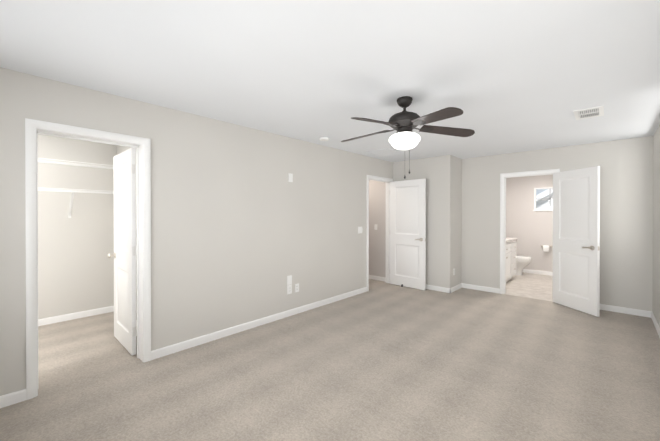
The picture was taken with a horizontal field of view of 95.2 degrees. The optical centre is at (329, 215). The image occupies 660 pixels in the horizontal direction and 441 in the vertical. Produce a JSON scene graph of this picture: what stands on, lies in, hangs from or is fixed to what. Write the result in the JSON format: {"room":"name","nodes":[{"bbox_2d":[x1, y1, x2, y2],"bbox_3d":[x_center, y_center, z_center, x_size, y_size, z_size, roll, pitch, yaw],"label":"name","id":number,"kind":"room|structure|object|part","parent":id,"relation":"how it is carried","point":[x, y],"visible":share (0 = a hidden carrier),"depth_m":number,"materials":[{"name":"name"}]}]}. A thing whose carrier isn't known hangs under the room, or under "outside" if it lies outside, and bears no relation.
{"room":"empty bedroom","nodes":[
{"label":"empty bedroom","id":0,"kind":"room"},
{"bbox_2d":[38,134,116,318],"bbox_3d":[-3.901,0.151,3.526,0.115,2.440,2.560,0,0,43],"label":"wall","id":1,"kind":"structure","parent":0,"point":[75,268],"depth_m":4.00,"materials":[{"name":"beige paint"}]},
{"bbox_2d":[38,158,113,217],"bbox_3d":[-3.743,-0.324,3.378,0.315,0.711,2.313,0,0,43],"label":"wire closet shelf","id":2,"kind":"object","parent":1,"relation":"attached to","point":[73,190],"visible":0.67,"depth_m":3.86,"materials":[{"name":"white metal"}]},
{"bbox_2d":[38,306,113,325],"bbox_3d":[-3.854,1.329,3.487,0.013,0.083,2.330,0,0,43],"label":"baseboard","id":3,"kind":"structure","parent":1,"relation":"attached to","point":[66,317],"depth_m":3.99,"materials":[{"name":"white paint"}]},
{"bbox_2d":[117,145,136,319],"bbox_3d":[-2.365,0.150,3.772,1.810,2.440,0.115,0,0,43],"label":"wall","id":4,"kind":"structure","parent":0,"point":[120,149],"depth_m":3.72,"materials":[{"name":"beige paint"}]},
{"bbox_2d":[0,67,392,395],"bbox_3d":[-1.060,0.150,3.711,0.190,2.440,6.685,0,0,43],"label":"wall","id":5,"kind":"structure","parent":0,"point":[230,225],"depth_m":3.30,"materials":[{"name":"beige paint"}]},
{"bbox_2d":[0,389,25,407],"bbox_3d":[-2.560,1.335,1.942,0.013,0.083,0.853,0,0,43],"label":"baseboard","id":6,"kind":"structure","parent":5,"relation":"attached to","point":[12,398],"depth_m":2.20,"materials":[{"name":"white paint"}]},
{"bbox_2d":[25,118,150,399],"bbox_3d":[-2.063,0.345,2.626,0.198,2.058,0.746,0,0,43],"label":"door frame","id":7,"kind":"structure","parent":5,"relation":"attached to","point":[140,249],"depth_m":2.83,"materials":[{"name":"white paint"}]},
{"bbox_2d":[107,147,136,354],"bbox_3d":[-2.175,0.348,3.183,0.723,2.025,0.175,0,0,43],"label":"closet door","id":8,"kind":"structure","parent":5,"relation":"in","point":[125,245],"depth_m":3.09,"materials":[{"name":"white paint"}]},
{"bbox_2d":[151,287,366,359],"bbox_3d":[-0.521,1.327,4.151,0.013,0.083,3.491,0,0,43],"label":"baseboard","id":9,"kind":"structure","parent":5,"relation":"attached to","point":[174,348],"depth_m":3.58,"materials":[{"name":"white paint"}]},
{"bbox_2d":[287,275,291,293],"bbox_3d":[-0.555,0.940,4.115,0.008,0.246,0.070,0,0,43],"label":"switch plate","id":10,"kind":"object","parent":5,"relation":"attached to","point":[289,278],"depth_m":4.11,"materials":[{"name":"white plastic"}]},
{"bbox_2d":[288,173,292,181],"bbox_3d":[-0.539,-0.521,4.128,0.006,0.116,0.072,0,0,43],"label":"switch plate","id":11,"kind":"object","parent":5,"relation":"attached to","point":[290,176],"depth_m":4.12,"materials":[{"name":"white plastic"}]},
{"bbox_2d":[295,283,298,291],"bbox_3d":[-0.461,1.008,4.218,0.008,0.116,0.072,0,0,43],"label":"outlet","id":12,"kind":"object","parent":5,"relation":"attached to","point":[296,287],"depth_m":4.22,"materials":[{"name":"white plastic"}]},
{"bbox_2d":[366,175,392,290],"bbox_3d":[0.915,0.311,5.797,0.150,2.102,0.884,0,0,43],"label":"door frame","id":13,"kind":"structure","parent":5,"relation":"attached to","point":[387,231],"depth_m":6.05,"materials":[{"name":"white paint"}]},
{"bbox_2d":[390,179,425,289],"bbox_3d":[1.468,0.338,5.738,0.155,2.025,0.770,0,0,-43],"label":"entry door","id":14,"kind":"structure","parent":5,"relation":"in","point":[407,233],"depth_m":5.70,"materials":[{"name":"white paint"}]},
{"bbox_2d":[0,279,659,440],"bbox_3d":[-0.252,1.422,3.272,6.200,0.100,7.400,0,0,43],"label":"floor carpet","id":15,"kind":"object","parent":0,"point":[380,361],"visible":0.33,"depth_m":2.55,"materials":[{"name":"beige carpet"}]},
{"bbox_2d":[0,0,659,161],"bbox_3d":[0.698,-1.122,4.291,6.200,0.100,10.200,0,0,43],"label":"ceiling","id":16,"kind":"structure","parent":0,"point":[509,76],"depth_m":2.09,"materials":[{"name":"white paint"}]},
{"bbox_2d":[319,137,328,140],"bbox_3d":[-0.082,-1.052,4.140,0.134,0.040,0.134,0,0,43],"label":"smoke detector","id":17,"kind":"object","parent":16,"relation":"attached to","point":[324,139],"visible":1,"depth_m":4.09,"materials":[{"name":"white plastic"}]},
{"bbox_2d":[341,96,474,178],"bbox_3d":[0.641,-0.697,2.747,1.248,0.739,1.237,0,0,43],"label":"ceiling fan","id":18,"kind":"object","parent":16,"relation":"hanging from","point":[404,123],"visible":1,"depth_m":2.67,"materials":[{"name":"brown metal"}]},
{"bbox_3d":[0.681,-0.678,2.756,0.282,0.144,0.282,0,0,43],"label":"globe","id":19,"kind":"part","parent":18,"relation":"part of","materials":[{"name":"white glass"}]},
{"bbox_2d":[573,105,603,119],"bbox_3d":[2.687,-1.063,3.129,0.230,0.012,0.380,0,0,43],"label":"ceiling vent","id":20,"kind":"object","parent":16,"relation":"in","point":[597,111],"visible":1,"depth_m":3.11,"materials":[{"name":"white plastic"}]},
{"bbox_2d":[369,155,461,287],"bbox_3d":[1.340,0.139,6.503,2.750,2.440,0.675,0,0,43],"label":"wall","id":21,"kind":"structure","parent":0,"point":[442,175],"depth_m":5.57,"materials":[{"name":"beige paint"}]},
{"bbox_2d":[369,275,384,281],"bbox_3d":[0.649,1.317,6.691,1.485,0.083,0.013,0,0,43],"label":"baseboard","id":22,"kind":"structure","parent":21,"relation":"attached to","point":[376,278],"depth_m":6.36,"materials":[{"name":"white paint"}]},
{"bbox_2d":[426,284,450,292],"bbox_3d":[1.700,1.321,5.708,1.163,0.083,0.013,0,0,43],"label":"baseboard","id":23,"kind":"structure","parent":21,"relation":"attached to","point":[448,290],"depth_m":5.46,"materials":[{"name":"white paint"}]},
{"bbox_2d":[451,283,461,292],"bbox_3d":[2.310,1.321,5.521,0.013,0.083,0.540,0,0,43],"label":"baseboard","id":24,"kind":"structure","parent":21,"relation":"attached to","point":[458,286],"depth_m":5.52,"materials":[{"name":"white paint"}]},
{"bbox_2d":[506,272,552,301],"bbox_3d":[4.420,1.411,5.901,2.900,0.100,2.800,0,0,43],"label":"floor","id":25,"kind":"structure","parent":0,"point":[534,286],"depth_m":5.81,"materials":[{"name":"beige tile"}]},
{"bbox_2d":[506,242,513,281],"bbox_3d":[3.163,0.944,5.969,0.550,0.835,0.969,0,0,43],"label":"base cabinet","id":26,"kind":"object","parent":25,"relation":"on","point":[510,257],"depth_m":6.08,"materials":[{"name":"white paint"}]},
{"bbox_2d":[506,238,513,241],"bbox_3d":[3.329,0.506,6.139,0.561,0.040,1.464,0,0,43],"label":"countertop","id":27,"kind":"structure","parent":26,"relation":"on","point":[507,239],"depth_m":6.18,"materials":[{"name":"white stone"}]},
{"bbox_2d":[515,255,530,274],"bbox_3d":[4.250,0.970,7.008,0.729,0.775,0.468,0,0,43],"label":"toilet","id":28,"kind":"object","parent":25,"relation":"on","point":[522,262],"visible":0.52,"depth_m":6.79,"materials":[{"name":"white ceramic"}]},
{"bbox_2d":[506,174,552,271],"bbox_3d":[5.196,0.138,6.781,2.440,2.440,0.115,0,0,43],"label":"wall","id":29,"kind":"structure","parent":0,"point":[529,228],"depth_m":7.14,"materials":[{"name":"paint"}]},
{"bbox_2d":[522,269,552,275],"bbox_3d":[5.153,1.317,6.739,2.440,0.083,0.013,0,0,43],"label":"baseboard","id":30,"kind":"structure","parent":29,"relation":"attached to","point":[537,272],"depth_m":7.02,"materials":[{"name":"white paint"}]},
{"bbox_2d":[533,187,552,210],"bbox_3d":[5.136,-0.381,6.787,0.940,0.542,0.105,0,0,43],"label":"bathroom window","id":31,"kind":"structure","parent":29,"relation":"in","point":[549,200],"depth_m":6.96,"materials":[{"name":"white paint"}]},
{"bbox_2d":[541,245,552,251],"bbox_3d":[4.930,0.737,6.871,0.222,0.141,0.118,0,0,43],"label":"toilet paper holder","id":32,"kind":"object","parent":29,"relation":"attached to","point":[546,248],"visible":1,"depth_m":6.83,"materials":[{"name":"silver metal"}]},
{"bbox_2d":[461,136,652,310],"bbox_3d":[3.497,0.145,4.893,2.605,2.440,0.115,0,0,43],"label":"wall","id":33,"kind":"structure","parent":0,"point":[626,223],"depth_m":4.36,"materials":[{"name":"beige paint"}]},
{"bbox_2d":[462,283,499,293],"bbox_3d":[2.738,1.321,5.510,0.658,0.083,0.013,0,0,43],"label":"baseboard","id":34,"kind":"structure","parent":33,"relation":"attached to","point":[482,288],"depth_m":5.49,"materials":[{"name":"white paint"}]},
{"bbox_2d":[500,169,559,293],"bbox_3d":[3.330,0.314,5.048,0.834,2.102,0.150,0,0,43],"label":"door frame","id":35,"kind":"structure","parent":33,"relation":"attached to","point":[502,175],"depth_m":5.25,"materials":[{"name":"white paint"}]},
{"bbox_2d":[553,166,599,316],"bbox_3d":[3.568,0.343,4.402,0.155,2.025,0.718,0,0,-7],"label":"bathroom door","id":36,"kind":"structure","parent":33,"relation":"in","point":[576,239],"depth_m":4.34,"materials":[{"name":"white paint"}]},
{"bbox_2d":[600,304,648,316],"bbox_3d":[3.945,1.326,4.397,0.958,0.083,0.013,0,0,43],"label":"baseboard","id":37,"kind":"structure","parent":33,"relation":"attached to","point":[644,313],"depth_m":4.22,"materials":[{"name":"white paint"}]},
{"bbox_2d":[652,125,659,326],"bbox_3d":[2.969,0.155,2.485,0.115,2.440,9.450,0,0,43],"label":"wall","id":38,"kind":"structure","parent":0,"point":[656,229],"depth_m":3.73,"materials":[{"name":"beige paint"}]},
{"bbox_2d":[650,311,659,337],"bbox_3d":[2.061,1.337,1.600,0.013,0.083,6.680,0,0,43],"label":"baseboard","id":39,"kind":"structure","parent":38,"relation":"attached to","point":[652,316],"depth_m":3.69,"materials":[{"name":"white paint"}]},
{"label":"outside","id":40,"kind":"structure","parent":0,"visible":0},
{"bbox_2d":[536,189,552,208],"bbox_3d":[13.740,0.714,12.972,14.800,7.240,8.360,0,0,43],"label":"neighbor house","id":41,"kind":"structure","parent":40,"point":[539,204],"depth_m":12.25,"materials":[{"name":"white paint"}]}
]}

